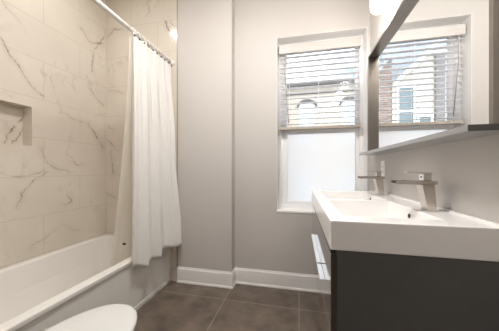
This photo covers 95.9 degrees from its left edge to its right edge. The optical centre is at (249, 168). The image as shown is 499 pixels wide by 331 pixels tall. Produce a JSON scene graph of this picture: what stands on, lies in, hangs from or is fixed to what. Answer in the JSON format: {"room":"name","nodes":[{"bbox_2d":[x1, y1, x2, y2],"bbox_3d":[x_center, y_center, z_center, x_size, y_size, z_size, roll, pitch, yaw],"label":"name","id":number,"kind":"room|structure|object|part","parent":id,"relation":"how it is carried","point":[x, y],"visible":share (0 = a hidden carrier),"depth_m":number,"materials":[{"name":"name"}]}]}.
{"room":"bathroom","nodes":[
{"label":"bathroom","id":0,"kind":"room"},
{"bbox_2d":[0,0,105,268],"bbox_3d":[-1.773,-0.345,1.511,0.200,2.850,2.130,0,0,12],"label":"wall","id":1,"kind":"structure","parent":0,"point":[53,52],"depth_m":1.82,"materials":[{"name":"stone"}]},
{"bbox_2d":[0,103,22,144],"bbox_3d":[-1.835,-0.319,1.437,0.109,0.294,0.580,0,0,12],"label":"niche","id":2,"kind":"object","parent":1,"relation":"attached to","point":[11,117],"depth_m":1.64,"materials":[{"name":"stone"}]},
{"bbox_2d":[106,0,234,280],"bbox_3d":[-0.794,-0.345,2.335,1.360,2.850,0.300,0,0,12],"label":"wall","id":3,"kind":"structure","parent":0,"point":[206,28],"depth_m":2.12,"materials":[{"name":"beige paint"}]},
{"bbox_2d":[92,0,174,66],"bbox_3d":[-0.916,-1.020,1.420,0.064,0.064,1.538,0,0,12],"label":"curtain rod","id":4,"kind":"object","parent":3,"relation":"attached to","point":[99,3],"visible":0.78,"depth_m":1.59,"materials":[{"name":"white metal"}]},
{"bbox_2d":[110,36,132,266],"bbox_3d":[-0.917,-0.077,1.894,0.172,1.835,0.495,0,0,12],"label":"liner","id":5,"kind":"object","parent":4,"relation":"hanging from","point":[122,241],"visible":0.25,"depth_m":1.71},
{"bbox_2d":[128,27,181,267],"bbox_3d":[-0.758,-0.146,1.861,0.178,1.786,0.548,0,0,12],"label":"shower curtain","id":6,"kind":"object","parent":4,"relation":"hanging from","point":[156,216],"visible":0.98,"depth_m":1.83,"materials":[{"name":"white fabric"}]},
{"bbox_2d":[177,0,177,266],"bbox_3d":[-0.692,-0.345,2.162,0.008,2.850,0.014,0,0,12],"label":"trim","id":7,"kind":"structure","parent":3,"relation":"attached to","point":[177,0],"depth_m":2.15,"materials":[{"name":"paint"}]},
{"bbox_2d":[134,281,322,330],"bbox_3d":[-0.415,1.130,1.315,2.936,0.100,2.330,0,0,12],"label":"floor","id":8,"kind":"structure","parent":0,"point":[177,306],"depth_m":1.73,"materials":[{"name":"tile"}]},
{"bbox_2d":[0,234,170,330],"bbox_3d":[-1.284,0.876,1.501,0.754,0.408,1.536,0,0,12],"label":"bathtub","id":9,"kind":"object","parent":8,"relation":"on","point":[39,293],"visible":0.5,"depth_m":1.62,"materials":[{"name":"white ceramic"}]},
{"bbox_2d":[44,304,136,330],"bbox_3d":[-0.676,0.694,0.707,0.416,0.772,0.755,0,0,12],"label":"toilet","id":10,"kind":"object","parent":8,"relation":"on","point":[111,317],"visible":1,"depth_m":0.94,"materials":[{"name":"white ceramic"}]},
{"bbox_2d":[235,0,369,274],"bbox_3d":[0.505,-0.345,2.101,1.477,2.850,0.200,0,0,12],"label":"wall","id":11,"kind":"structure","parent":0,"point":[266,238],"depth_m":2.08,"materials":[{"name":"beige paint"}]},
{"bbox_2d":[177,266,317,292],"bbox_3d":[0.159,1.007,2.014,1.716,0.146,0.117,0,0,12],"label":"baseboard","id":12,"kind":"structure","parent":11,"relation":"attached to","point":[196,276],"depth_m":2.06,"materials":[{"name":"white paint"}]},
{"bbox_2d":[278,35,362,209],"bbox_3d":[0.652,-0.407,2.112,0.756,1.575,0.065,0,0,12],"label":"window","id":13,"kind":"structure","parent":11,"relation":"in","point":[323,159],"depth_m":2.11,"materials":[{"name":"white glass"}]},
{"bbox_2d":[279,36,360,130],"bbox_3d":[0.625,-0.752,2.036,0.702,0.780,0.077,0,0,12],"label":"window blind","id":14,"kind":"object","parent":13,"relation":"attached to","point":[352,41],"visible":1,"depth_m":2.03,"materials":[{"name":"white plastic"}]},
{"bbox_3d":[0.627,-0.375,2.046,0.698,0.026,0.050,0,0,12],"label":"rail","id":15,"kind":"part","parent":14,"relation":"part of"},
{"bbox_3d":[0.659,-0.748,2.120,0.676,0.795,0.025,0,0,12],"label":"sash","id":16,"kind":"part","parent":13,"relation":"part of","materials":[{"name":"glass"}]},
{"bbox_3d":[0.656,-0.020,2.107,0.676,0.720,0.033,0,0,12],"label":"sash","id":17,"kind":"part","parent":13,"relation":"part of","materials":[{"name":"white glass"}]},
{"bbox_3d":[0.662,-0.013,2.105,0.608,0.643,0.004,0,0,12],"label":"frosted pane","id":18,"kind":"part","parent":13,"relation":"part of","materials":[{"name":"white glass"}]},
{"bbox_2d":[276,27,366,213],"bbox_3d":[0.630,-0.399,2.025,0.764,1.590,0.114,0,0,12],"label":"trim","id":19,"kind":"structure","parent":11,"relation":"attached to","point":[357,31],"depth_m":1.99,"materials":[{"name":"white paint"}]},
{"bbox_2d":[370,0,498,222],"bbox_3d":[0.921,-0.345,1.021,0.200,2.850,2.330,0,0,12],"label":"wall","id":20,"kind":"structure","parent":0,"point":[466,172],"depth_m":0.88,"materials":[{"name":"beige paint"}]},
{"bbox_2d":[370,0,388,14],"bbox_3d":[0.790,-1.151,1.167,0.118,0.238,0.820,0,0,12],"label":"vanity light","id":21,"kind":"object","parent":20,"relation":"attached to","point":[377,7],"visible":1,"depth_m":1.46,"materials":[{"name":"white glass"}]},
{"bbox_2d":[381,161,384,175],"bbox_3d":[0.937,0.002,1.581,0.009,0.120,0.074,0,0,12],"label":"wall outlet","id":22,"kind":"object","parent":20,"relation":"attached to","point":[382,162],"visible":0.84,"depth_m":1.56,"materials":[{"name":"white plastic"}]},
{"bbox_2d":[311,204,498,330],"bbox_3d":[0.609,0.478,1.231,0.496,0.424,1.108,0,0,12],"label":"vanity cabinet","id":23,"kind":"object","parent":20,"relation":"attached to","point":[358,291],"visible":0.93,"depth_m":0.69,"materials":[{"name":"grey laminate"}]},
{"bbox_3d":[0.379,0.450,1.295,0.019,0.016,0.468,0,0,12],"label":"drawer handle","id":24,"kind":"part","parent":23,"relation":"part of","materials":[{"name":"metal"}]},
{"bbox_3d":[0.431,0.484,1.438,0.020,0.411,0.780,0,0,12],"label":"drawer","id":25,"kind":"part","parent":23,"relation":"part of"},
{"bbox_3d":[0.309,0.450,0.978,0.019,0.016,0.153,0,0,12],"label":"drawer handle","id":26,"kind":"part","parent":23,"relation":"part of","materials":[{"name":"metal"}]},
{"bbox_3d":[0.311,0.484,0.895,0.020,0.411,0.324,0,0,12],"label":"drawer","id":27,"kind":"part","parent":23,"relation":"part of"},
{"bbox_2d":[312,190,498,261],"bbox_3d":[0.618,0.213,1.229,0.478,0.104,1.114,0,0,12],"label":"double sink","id":28,"kind":"object","parent":23,"relation":"in","point":[358,221],"visible":0.98,"depth_m":0.71,"materials":[{"name":"white ceramic"}]},
{"bbox_2d":[358,171,384,195],"bbox_3d":[0.785,0.090,1.455,0.144,0.158,0.056,0,0,12],"label":"faucet","id":29,"kind":"object","parent":28,"relation":"on","point":[378,179],"visible":1,"depth_m":1.42,"materials":[{"name":"silver metal"}]},
{"bbox_3d":[0.785,0.054,1.455,0.144,0.014,0.056,0,0,12],"label":"spout","id":30,"kind":"part","parent":29,"relation":"part of","materials":[{"name":"silver metal"}]},
{"bbox_2d":[391,172,437,211],"bbox_3d":[0.666,0.090,0.915,0.144,0.158,0.056,0,0,12],"label":"faucet","id":31,"kind":"object","parent":28,"relation":"on","point":[425,186],"visible":1,"depth_m":0.89,"materials":[{"name":"silver metal"}]},
{"bbox_3d":[0.666,0.054,0.915,0.144,0.014,0.056,0,0,12],"label":"spout","id":32,"kind":"part","parent":31,"relation":"part of","materials":[{"name":"silver metal"}]},
{"bbox_3d":[0.680,0.015,0.912,0.087,0.009,0.040,0,0,12],"label":"lever","id":33,"kind":"part","parent":31,"relation":"part of","materials":[{"name":"silver metal"}]},
{"bbox_2d":[359,0,498,154],"bbox_3d":[0.788,-0.482,1.169,0.122,0.755,1.147,0,0,12],"label":"wall mirror","id":34,"kind":"object","parent":20,"relation":"attached to","point":[433,70],"visible":1,"depth_m":0.94,"materials":[{"name":"grey mirror"}]},
{"bbox_3d":[0.928,-0.491,1.718,0.045,0.737,0.016,0,0,12],"label":"frame","id":35,"kind":"part","parent":34,"relation":"part of","materials":[{"name":"grey metal"}]},
{"bbox_3d":[0.807,-0.852,1.165,0.045,0.016,1.115,0,0,12],"label":"frame","id":36,"kind":"part","parent":34,"relation":"part of","materials":[{"name":"grey metal"}]},
{"bbox_2d":[359,125,498,154],"bbox_3d":[0.788,-0.114,1.171,0.122,0.018,1.145,0,0,12],"label":"shelf","id":37,"kind":"object","parent":34,"relation":"attached to","point":[467,131],"depth_m":0.78,"materials":[{"name":"grey paint"}]},
{"bbox_3d":[0.685,-0.491,0.613,0.045,0.737,0.016,0,0,12],"label":"frame","id":38,"kind":"part","parent":34,"relation":"part of","materials":[{"name":"grey metal"}]},
{"label":"outside","id":39,"kind":"structure","parent":0,"visible":0},
{"bbox_3d":[6.768,4.330,30.764,80.000,0.100,57.000,0,0,12],"label":"ground","id":40,"kind":"structure","parent":39,"visible":0},
{"bbox_2d":[287,79,353,126],"bbox_3d":[6.316,-0.070,13.816,9.800,8.700,6.300,0,0,12],"label":"house","id":41,"kind":"structure","parent":40,"relation":"on","point":[351,119],"depth_m":11.45,"materials":[{"name":"beige paint"}]},
{"bbox_3d":[5.671,-4.310,10.886,9.800,0.220,0.300,0,0,12],"label":"cornice","id":42,"kind":"part","parent":41,"relation":"part of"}
]}

